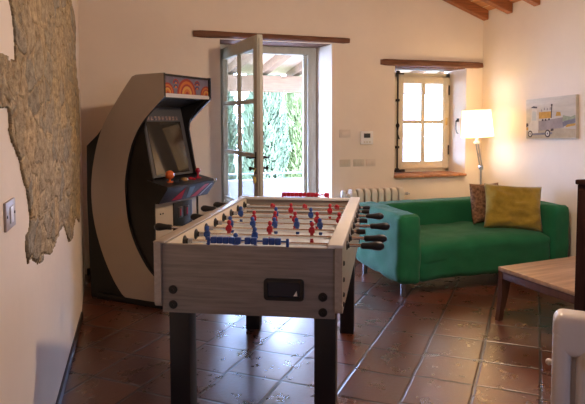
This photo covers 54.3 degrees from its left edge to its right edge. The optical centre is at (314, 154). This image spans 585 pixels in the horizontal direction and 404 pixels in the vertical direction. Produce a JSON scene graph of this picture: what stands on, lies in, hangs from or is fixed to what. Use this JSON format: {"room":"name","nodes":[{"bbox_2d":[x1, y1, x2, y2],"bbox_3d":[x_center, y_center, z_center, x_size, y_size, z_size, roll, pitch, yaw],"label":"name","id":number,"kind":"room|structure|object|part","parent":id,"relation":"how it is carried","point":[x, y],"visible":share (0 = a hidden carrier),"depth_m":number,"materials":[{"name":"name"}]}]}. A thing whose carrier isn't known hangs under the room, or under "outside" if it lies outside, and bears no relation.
{"room":"common room","nodes":[
{"label":"common room","id":0,"kind":"room"},
{"bbox_2d":[0,0,84,403],"bbox_3d":[-1.001,-0.834,1.345,0.328,4.300,7.860,-1,4,-17],"label":"wall","id":1,"kind":"structure","parent":0,"point":[42,256],"depth_m":2.34,"materials":[{"name":"paint"}]},
{"bbox_2d":[3,198,15,232],"bbox_3d":[-0.961,0.188,1.798,0.013,0.090,0.140,-1,4,-17],"label":"light switch","id":2,"kind":"object","parent":1,"relation":"attached to","point":[9,215],"visible":1,"depth_m":1.77,"materials":[{"name":"beige plastic"}]},
{"bbox_2d":[55,312,82,403],"bbox_3d":[-0.670,1.317,0.946,0.014,0.055,6.450,-1,4,-17],"label":"baseboard","id":3,"kind":"structure","parent":1,"relation":"attached to","point":[75,340],"depth_m":3.19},
{"bbox_2d":[481,0,512,13],"bbox_3d":[0.027,-2.223,5.157,4.128,1.631,0.090,-1,4,-17],"label":"trim","id":4,"kind":"structure","parent":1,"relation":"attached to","point":[505,6],"depth_m":5.76,"materials":[{"name":"brown wood"}]},
{"bbox_2d":[523,0,539,5],"bbox_3d":[0.151,-2.198,4.761,4.128,1.631,0.090,-1,4,-17],"label":"trim","id":5,"kind":"structure","parent":1,"relation":"attached to","point":[532,2],"depth_m":5.39,"materials":[{"name":"brown wood"}]},
{"bbox_2d":[78,0,483,273],"bbox_3d":[-0.163,-1.161,5.876,4.500,4.400,0.420,-1,4,-17],"label":"wall","id":6,"kind":"structure","parent":0,"point":[120,40],"depth_m":5.81,"materials":[{"name":"paint"}]},
{"bbox_2d":[220,34,315,202],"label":"door","id":7,"kind":"structure","parent":6,"relation":"in","point":[253,45],"depth_m":5.70,"materials":[{"name":"paint"}]},
{"bbox_3d":[-0.696,0.014,5.307,0.050,2.100,1.149,-2,4,-25],"label":"frame","id":8,"kind":"part","parent":7,"relation":"part of","materials":[{"name":"paint"}]},
{"bbox_3d":[-0.548,0.021,4.863,0.061,0.100,0.131,-2,4,-25],"label":"handle","id":9,"kind":"part","parent":7,"relation":"part of","materials":[{"name":"grey metal"}]},
{"bbox_3d":[-0.529,0.114,4.821,0.066,0.100,0.040,-2,4,-25],"label":"handle","id":10,"kind":"part","parent":7,"relation":"part of","materials":[{"name":"grey metal"}]},
{"bbox_2d":[193,30,349,43],"bbox_3d":[-0.401,-1.154,5.592,1.565,0.072,0.103,-1,4,-17],"label":"trim","id":11,"kind":"structure","parent":6,"relation":"attached to","point":[196,33],"depth_m":5.54,"materials":[{"name":"brown wood"}]},
{"bbox_2d":[220,40,329,47],"bbox_3d":[-0.427,-1.133,5.784,1.169,0.025,0.340,-1,4,-17],"label":"trim","id":12,"kind":"structure","parent":6,"relation":"attached to","point":[265,43],"depth_m":5.78,"materials":[{"name":"white paint"}]},
{"bbox_2d":[339,130,349,137],"bbox_3d":[0.308,-0.220,5.856,0.120,0.080,0.013,-1,4,-17],"label":"blank plate","id":13,"kind":"object","parent":6,"relation":"attached to","point":[342,133],"visible":1,"depth_m":5.85,"materials":[{"name":"beige paint"}]},
{"bbox_2d":[340,159,350,166],"bbox_3d":[0.310,0.085,5.875,0.118,0.075,0.013,-1,4,-17],"label":"light switch","id":14,"kind":"object","parent":6,"relation":"attached to","point":[343,163],"visible":1,"depth_m":5.87,"materials":[{"name":"beige plastic"}]},
{"bbox_2d":[353,159,363,166],"bbox_3d":[0.454,0.082,5.920,0.118,0.075,0.013,-1,4,-17],"label":"light switch","id":15,"kind":"object","parent":6,"relation":"attached to","point":[356,162],"visible":1,"depth_m":5.91,"materials":[{"name":"beige plastic"}]},
{"bbox_2d":[360,131,372,143],"bbox_3d":[0.536,-0.179,5.920,0.140,0.136,0.032,-1,4,-17],"label":"thermostat","id":16,"kind":"object","parent":6,"relation":"attached to","point":[366,137],"visible":1,"depth_m":5.91,"materials":[{"name":"white plastic"}]},
{"bbox_2d":[366,159,375,165],"bbox_3d":[0.584,0.079,5.961,0.105,0.075,0.013,-1,4,-17],"label":"wall socket","id":17,"kind":"object","parent":6,"relation":"attached to","point":[369,162],"visible":1,"depth_m":5.96,"materials":[{"name":"beige paint"}]},
{"bbox_2d":[394,71,458,171],"bbox_3d":[1.231,-0.370,6.388,0.736,1.129,0.275,-1,4,-17],"label":"window","id":18,"kind":"structure","parent":6,"relation":"in","point":[422,79],"depth_m":6.43,"materials":[{"name":"paint"}]},
{"bbox_3d":[0.949,-0.369,6.318,0.120,1.122,0.066,-1,4,-17],"label":"bolt rod","id":19,"kind":"part","parent":18,"relation":"part of","materials":[{"name":"grey metal"}]},
{"bbox_2d":[395,66,464,70],"bbox_3d":[1.190,-0.963,6.305,0.861,0.028,0.340,-1,4,-17],"label":"trim","id":20,"kind":"structure","parent":6,"relation":"attached to","point":[396,67],"depth_m":6.25,"materials":[{"name":"white paint"}]},
{"bbox_2d":[394,171,466,177],"bbox_3d":[1.199,0.215,6.335,0.862,0.026,0.405,-1,4,-17],"label":"windowsill","id":21,"kind":"structure","parent":6,"relation":"attached to","point":[426,173],"depth_m":6.21,"materials":[{"name":"wood"}]},
{"bbox_2d":[380,59,482,67],"bbox_3d":[1.259,-0.979,6.128,1.220,0.073,0.102,-1,4,-17],"label":"trim","id":22,"kind":"structure","parent":6,"relation":"attached to","point":[387,62],"depth_m":6.07,"materials":[{"name":"brown wood"}]},
{"bbox_2d":[443,0,488,20],"bbox_3d":[-0.098,-2.247,5.551,4.128,1.631,0.090,-1,4,-17],"label":"trim","id":23,"kind":"structure","parent":6,"relation":"attached to","point":[467,6],"depth_m":6.12,"materials":[{"name":"brown wood"}]},
{"bbox_2d":[61,257,573,403],"bbox_3d":[1.018,1.321,2.309,4.480,0.120,8.230,-1,4,-17],"label":"floor","id":24,"kind":"structure","parent":0,"point":[441,342],"depth_m":3.46,"materials":[{"name":"tile"}]},
{"bbox_2d":[87,73,216,308],"bbox_3d":[-1.310,0.250,4.583,0.817,1.742,0.628,2,4,24],"label":"machine","id":25,"kind":"object","parent":24,"relation":"on","point":[142,172],"visible":0.93,"depth_m":4.35,"materials":[{"name":"black laminate"}]},
{"bbox_3d":[-1.413,0.244,4.308,0.716,1.697,0.020,2,4,24],"label":"panel","id":26,"kind":"part","parent":25,"relation":"part of","materials":[{"name":"beige laminate"}]},
{"bbox_3d":[-1.104,0.696,4.517,0.030,0.740,0.530,2,4,24],"label":"panel","id":27,"kind":"part","parent":25,"relation":"part of","materials":[{"name":"beige wood"}]},
{"bbox_2d":[172,188,185,200],"bbox_3d":[-1.028,0.297,4.339,0.069,0.092,0.120,2,4,24],"label":"print","id":28,"kind":"object","parent":25,"relation":"on","point":[179,194],"depth_m":4.33,"materials":[{"name":"red plastic"}]},
{"bbox_3d":[-1.030,0.258,4.458,0.190,0.170,0.624,2,4,24],"label":"control panel","id":29,"kind":"part","parent":25,"relation":"part of","materials":[{"name":"black plastic"}]},
{"bbox_3d":[-1.058,0.535,4.564,0.012,0.335,0.240,2,4,24],"label":"coin door","id":30,"kind":"part","parent":25,"relation":"part of","materials":[{"name":"black plastic"}]},
{"bbox_3d":[-1.108,-0.428,4.450,0.280,0.041,0.532,2,4,24],"label":"speaker panel","id":31,"kind":"part","parent":25,"relation":"part of","materials":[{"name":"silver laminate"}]},
{"bbox_2d":[166,79,207,95],"bbox_3d":[-0.980,-0.526,4.388,0.005,0.118,0.548,2,4,24],"label":"print","id":32,"kind":"object","parent":25,"relation":"on","point":[185,86],"depth_m":4.37},
{"bbox_2d":[186,186,194,196],"bbox_3d":[-0.978,0.289,4.453,0.068,0.090,0.090,2,4,24],"label":"print","id":33,"kind":"object","parent":25,"relation":"on","point":[190,190],"depth_m":4.45,"materials":[{"name":"blue paint"}]},
{"bbox_2d":[191,184,207,196],"bbox_3d":[-0.927,0.281,4.578,0.177,0.094,0.043,-2,4,-33],"label":"print","id":34,"kind":"object","parent":25,"relation":"attached to","point":[199,189],"depth_m":4.57,"materials":[{"name":"red plastic"}]},
{"bbox_3d":[-1.181,0.211,4.838,0.716,1.697,0.020,2,4,24],"label":"panel","id":35,"kind":"part","parent":25,"relation":"part of","materials":[{"name":"black laminate"}]},
{"bbox_2d":[153,192,389,403],"bbox_3d":[-0.215,0.751,3.135,1.239,0.917,1.475,0,4,7],"label":"table","id":36,"kind":"object","parent":24,"relation":"on","point":[255,257],"visible":1,"depth_m":2.44,"materials":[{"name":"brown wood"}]},
{"bbox_3d":[-0.803,0.381,3.016,0.097,0.042,0.042,0,4,7],"label":"handle","id":37,"kind":"part","parent":36,"relation":"part of","materials":[{"name":"black plastic"}]},
{"bbox_3d":[-0.581,0.948,2.519,0.091,0.600,0.090,0,4,7],"label":"leg","id":38,"kind":"part","parent":36,"relation":"part of","materials":[{"name":"black laminate"}]},
{"bbox_3d":[-0.676,0.362,3.322,0.100,0.042,0.042,0,4,7],"label":"handle","id":39,"kind":"part","parent":36,"relation":"part of","materials":[{"name":"black plastic"}]},
{"bbox_3d":[-0.681,0.342,3.644,0.100,0.042,0.042,0,4,7],"label":"handle","id":40,"kind":"part","parent":36,"relation":"part of","materials":[{"name":"black plastic"}]},
{"bbox_3d":[-0.629,0.333,3.799,0.100,0.042,0.042,0,4,7],"label":"handle","id":41,"kind":"part","parent":36,"relation":"part of","materials":[{"name":"black plastic"}]},
{"bbox_2d":[207,236,288,246],"bbox_3d":[-0.283,0.366,2.401,0.352,0.035,0.016,0,4,7],"label":"counter","id":42,"kind":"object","parent":36,"relation":"on","point":[208,238],"depth_m":2.39,"materials":[{"name":"blue plastic"}]},
{"bbox_3d":[-0.286,0.530,2.410,0.745,0.297,0.022,0,4,7],"label":"panel","id":43,"kind":"part","parent":36,"relation":"part of","materials":[{"name":"grey wood"}]},
{"bbox_3d":[-0.413,0.867,3.844,0.091,0.600,0.090,0,4,7],"label":"leg","id":44,"kind":"part","parent":36,"relation":"part of","materials":[{"name":"black laminate"}]},
{"bbox_3d":[-0.272,0.385,2.949,0.994,0.016,0.016,0,4,7],"label":"rod","id":45,"kind":"part","parent":36,"relation":"part of","materials":[{"name":"silver metal"}]},
{"bbox_3d":[-0.240,0.405,2.623,0.920,0.016,0.016,0,4,7],"label":"rod","id":46,"kind":"part","parent":36,"relation":"part of","materials":[{"name":"silver metal"}]},
{"bbox_3d":[-0.216,0.395,2.781,0.928,0.016,0.016,0,4,7],"label":"rod","id":47,"kind":"part","parent":36,"relation":"part of","materials":[{"name":"silver metal"}]},
{"bbox_2d":[268,282,299,297],"bbox_3d":[-0.130,0.562,2.380,0.139,0.064,0.002,0,4,7],"label":"tray","id":48,"kind":"object","parent":36,"relation":"on","point":[275,289],"depth_m":2.38,"materials":[{"name":"black plastic"}]},
{"bbox_3d":[-0.170,0.346,3.580,0.950,0.016,0.016,0,4,7],"label":"rod","id":49,"kind":"part","parent":36,"relation":"part of","materials":[{"name":"silver metal"}]},
{"bbox_3d":[-0.188,0.366,3.260,0.905,0.016,0.016,0,4,7],"label":"rod","id":50,"kind":"part","parent":36,"relation":"part of","materials":[{"name":"silver metal"}]},
{"bbox_3d":[-0.167,0.376,3.096,0.947,0.016,0.016,0,4,7],"label":"rod","id":51,"kind":"part","parent":36,"relation":"part of","materials":[{"name":"silver metal"}]},
{"bbox_3d":[-0.107,0.444,3.824,0.745,0.297,0.022,0,4,7],"label":"panel","id":52,"kind":"part","parent":36,"relation":"part of","materials":[{"name":"grey wood"}]},
{"bbox_3d":[-0.143,0.356,3.415,0.914,0.016,0.016,0,4,7],"label":"rod","id":53,"kind":"part","parent":36,"relation":"part of","materials":[{"name":"silver metal"}]},
{"bbox_3d":[-0.134,0.337,3.736,0.918,0.016,0.016,0,4,7],"label":"rod","id":54,"kind":"part","parent":36,"relation":"part of","materials":[{"name":"silver metal"}]},
{"bbox_3d":[0.046,0.953,2.440,0.091,0.600,0.090,0,4,7],"label":"leg","id":55,"kind":"part","parent":36,"relation":"part of","materials":[{"name":"black laminate"}]},
{"bbox_3d":[0.214,0.872,3.765,0.091,0.600,0.090,0,4,7],"label":"leg","id":56,"kind":"part","parent":36,"relation":"part of","materials":[{"name":"black laminate"}]},
{"bbox_3d":[0.258,0.408,2.560,0.105,0.042,0.042,0,4,7],"label":"handle","id":57,"kind":"part","parent":36,"relation":"part of","materials":[{"name":"black plastic"}]},
{"bbox_3d":[0.352,0.360,3.353,0.105,0.042,0.042,0,4,7],"label":"handle","id":58,"kind":"part","parent":36,"relation":"part of","materials":[{"name":"black plastic"}]},
{"bbox_3d":[0.288,0.399,2.717,0.109,0.042,0.042,0,4,7],"label":"handle","id":59,"kind":"part","parent":36,"relation":"part of","materials":[{"name":"black plastic"}]},
{"bbox_3d":[0.346,0.380,3.032,0.106,0.042,0.042,0,4,7],"label":"handle","id":60,"kind":"part","parent":36,"relation":"part of","materials":[{"name":"black plastic"}]},
{"bbox_2d":[341,187,409,202],"bbox_3d":[0.630,0.690,5.911,0.776,0.700,0.135,-1,4,-17],"label":"radiator","id":61,"kind":"object","parent":24,"relation":"on","point":[376,195],"visible":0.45,"depth_m":5.84,"materials":[{"name":"metal"}]},
{"bbox_2d":[356,196,568,296],"bbox_3d":[1.304,0.757,5.131,1.702,0.663,0.897,-1,4,-20],"label":"sofa","id":62,"kind":"object","parent":24,"relation":"on","point":[433,238],"visible":0.83,"depth_m":4.79,"materials":[{"name":"green fabric"}]},
{"bbox_3d":[0.461,1.020,5.226,0.048,0.125,0.048,-1,4,-20],"label":"leg","id":63,"kind":"part","parent":62,"relation":"part of","materials":[{"name":"grey metal"}]},
{"bbox_3d":[0.608,0.728,4.879,0.224,0.565,0.896,-1,4,-20],"label":"armrest","id":64,"kind":"part","parent":62,"relation":"part of","materials":[{"name":"green fabric"}]},
{"bbox_3d":[0.705,1.062,4.545,0.048,0.125,0.048,-1,4,-20],"label":"leg","id":65,"kind":"part","parent":62,"relation":"part of","materials":[{"name":"grey metal"}]},
{"bbox_3d":[1.194,0.674,5.437,1.323,0.516,0.229,-1,4,-20],"label":"backrest","id":66,"kind":"part","parent":62,"relation":"part of","materials":[{"name":"green fabric"}]},
{"bbox_2d":[469,183,497,223],"bbox_3d":[1.582,0.444,5.277,0.366,0.370,0.146,-2,4,-27],"label":"cushion","id":67,"kind":"object","parent":62,"relation":"on","point":[477,191],"visible":0.49,"depth_m":5.19,"materials":[{"name":"brown fabric"}]},
{"bbox_3d":[1.328,0.820,5.061,1.336,0.352,0.716,-1,4,-20],"label":"seat","id":68,"kind":"part","parent":62,"relation":"part of","materials":[{"name":"green fabric"}]},
{"bbox_2d":[484,183,542,231],"bbox_3d":[1.773,0.468,5.102,0.531,0.411,0.252,0,4,6],"label":"cushion","id":69,"kind":"object","parent":62,"relation":"on","point":[506,206],"visible":1,"depth_m":5.04,"materials":[{"name":"yellow fabric"}]},
{"bbox_3d":[2.001,0.694,5.376,0.220,0.566,0.891,-1,4,-20],"label":"armrest","id":70,"kind":"part","parent":62,"relation":"part of","materials":[{"name":"green fabric"}]},
{"bbox_2d":[461,109,493,183],"bbox_3d":[1.682,0.284,5.926,0.336,1.510,0.334,1,4,16],"label":"floor lamp","id":71,"kind":"object","parent":24,"relation":"on","point":[476,124],"visible":0.91,"depth_m":5.76,"materials":[{"name":"white fabric"}]},
{"bbox_3d":[1.673,-0.325,5.887,0.334,0.274,0.334,-5,5,-17],"label":"lamp shade","id":72,"kind":"part","parent":71,"relation":"part of","materials":[{"name":"fabric"}]},
{"bbox_2d":[495,256,575,320],"bbox_3d":[1.899,0.978,3.836,1.020,0.380,0.820,-2,4,-24],"label":"coffee table","id":73,"kind":"object","parent":24,"relation":"on","point":[555,278],"visible":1,"depth_m":3.85,"materials":[{"name":"brown wood"}]},
{"bbox_3d":[1.329,0.982,4.001,0.117,0.352,0.048,-2,4,-24],"label":"leg","id":74,"kind":"part","parent":73,"relation":"part of","materials":[{"name":"brown wood"}]},
{"bbox_2d":[545,309,584,403],"bbox_3d":[1.098,0.920,1.877,0.641,0.735,0.172,2,4,24],"label":"radiator","id":75,"kind":"object","parent":24,"relation":"on","point":[567,361],"visible":1,"depth_m":1.95,"materials":[{"name":"white metal"}]},
{"bbox_2d":[574,179,584,310],"bbox_3d":[1.646,0.687,2.694,0.549,1.100,0.636,-1,4,-17],"label":"base cabinet","id":76,"kind":"object","parent":24,"relation":"on","point":[579,300],"visible":0.53,"depth_m":2.85,"materials":[{"name":"brown wood"}]},
{"bbox_2d":[469,0,520,10],"bbox_3d":[0.951,-2.132,2.061,4.630,1.782,8.400,-1,4,-17],"label":"ceiling","id":77,"kind":"structure","parent":0,"point":[488,7],"depth_m":6.07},
{"bbox_2d":[481,0,584,256],"bbox_3d":[3.148,-0.138,2.667,0.250,2.750,7.800,-1,4,-17],"label":"wall","id":78,"kind":"structure","parent":0,"point":[530,52],"depth_m":5.50,"materials":[{"name":"paint"}]},
{"bbox_2d":[526,94,578,138],"bbox_3d":[2.178,-0.341,5.263,0.033,0.409,0.675,-1,4,-17],"label":"painting","id":79,"kind":"object","parent":78,"relation":"attached to","point":[557,117],"visible":1,"depth_m":5.21,"materials":[{"name":"fabric"}]},
{"label":"outside","id":80,"kind":"structure","parent":0,"visible":0},
{"bbox_2d":[233,152,439,179],"bbox_3d":[-2.260,2.024,40.621,100.000,0.200,61.540,-1,4,-17],"label":"ground","id":81,"kind":"structure","parent":80,"point":[429,156],"depth_m":67.25,"materials":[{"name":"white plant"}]},
{"bbox_2d":[228,92,237,179],"bbox_3d":[-2.672,-0.290,14.872,1.680,7.564,1.583,1,4,8],"label":"cypress tree","id":82,"kind":"object","parent":81,"relation":"on","point":[232,125],"visible":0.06,"depth_m":14.59,"materials":[{"name":"green plant"}]},
{"bbox_2d":[242,74,292,179],"bbox_3d":[-1.198,0.017,13.893,1.327,7.070,1.441,0,4,0],"label":"cypress tree","id":83,"kind":"object","parent":81,"relation":"on","point":[277,147],"visible":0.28,"depth_m":13.51,"materials":[{"name":"green plant"}]},
{"bbox_2d":[283,75,302,177],"bbox_3d":[-0.401,-0.213,15.195,1.160,7.371,1.190,0,4,-1],"label":"cypress tree","id":84,"kind":"object","parent":81,"relation":"on","point":[293,105],"visible":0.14,"depth_m":14.81,"materials":[{"name":"green plant"}]},
{"bbox_3d":[-2.984,-1.479,6.609,0.842,0.915,2.650,-1,4,-17],"label":"rafter","id":85,"kind":"object","parent":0,"visible":0},
{"bbox_2d":[227,54,439,74],"bbox_3d":[1.135,-1.621,7.954,12.000,0.855,2.750,-1,4,-17],"label":"porch roof","id":86,"kind":"structure","parent":85,"relation":"on","point":[294,60],"depth_m":8.50,"materials":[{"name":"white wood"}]},
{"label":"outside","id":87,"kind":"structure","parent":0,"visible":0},
{"bbox_3d":[1.168,0.993,8.011,12.000,0.120,2.565,-1,4,-17],"label":"floor","id":88,"kind":"structure","parent":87,"visible":0},
{"bbox_2d":[228,178,302,201],"bbox_3d":[0.827,0.642,9.072,12.000,0.610,0.200,-1,4,-17],"label":"parapet","id":89,"kind":"object","parent":88,"relation":"on","point":[272,187],"depth_m":8.50,"materials":[{"name":"paint"}]},
{"bbox_2d":[228,172,301,174],"bbox_3d":[0.827,0.290,9.051,11.800,0.106,0.022,-1,4,-17],"label":"railing","id":90,"kind":"object","parent":89,"relation":"on","point":[277,172],"visible":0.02,"depth_m":8.58,"materials":[{"name":"silver metal"}]},
{"bbox_2d":[403,94,416,160],"bbox_3d":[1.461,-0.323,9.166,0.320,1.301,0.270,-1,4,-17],"label":"porch column","id":91,"kind":"structure","parent":89,"relation":"on","point":[409,100],"depth_m":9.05,"materials":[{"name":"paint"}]},
{"bbox_2d":[227,74,440,94],"bbox_3d":[0.836,-1.083,8.938,12.000,0.240,0.200,-1,4,-17],"label":"beam","id":92,"kind":"structure","parent":91,"relation":"on","point":[275,84],"depth_m":8.42,"materials":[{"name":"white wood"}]},
{"bbox_2d":[227,54,252,74],"bbox_3d":[-0.600,-1.525,7.360,0.096,0.915,2.779,-2,4,-33],"label":"rafter","id":93,"kind":"object","parent":92,"relation":"on","point":[245,58],"visible":0.11,"depth_m":8.10,"materials":[{"name":"brown wood"}]},
{"bbox_2d":[263,55,292,74],"bbox_3d":[-0.123,-1.534,7.510,0.096,0.915,2.779,-2,4,-33],"label":"rafter","id":94,"kind":"object","parent":92,"relation":"on","point":[275,61],"depth_m":8.18,"materials":[{"name":"brown wood"}]},
{"bbox_2d":[286,62,301,75],"bbox_3d":[0.354,-1.543,7.660,0.096,0.915,2.779,-2,4,-33],"label":"rafter","id":95,"kind":"object","parent":92,"relation":"on","point":[297,70],"visible":0.22,"depth_m":8.59,"materials":[{"name":"brown wood"}]},
{"bbox_2d":[409,70,431,72],"bbox_3d":[2.261,-1.580,8.260,0.096,0.915,2.779,-2,4,-33],"label":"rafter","id":96,"kind":"object","parent":92,"relation":"on","point":[413,71],"depth_m":9.10,"materials":[{"name":"brown wood"}]}
]}

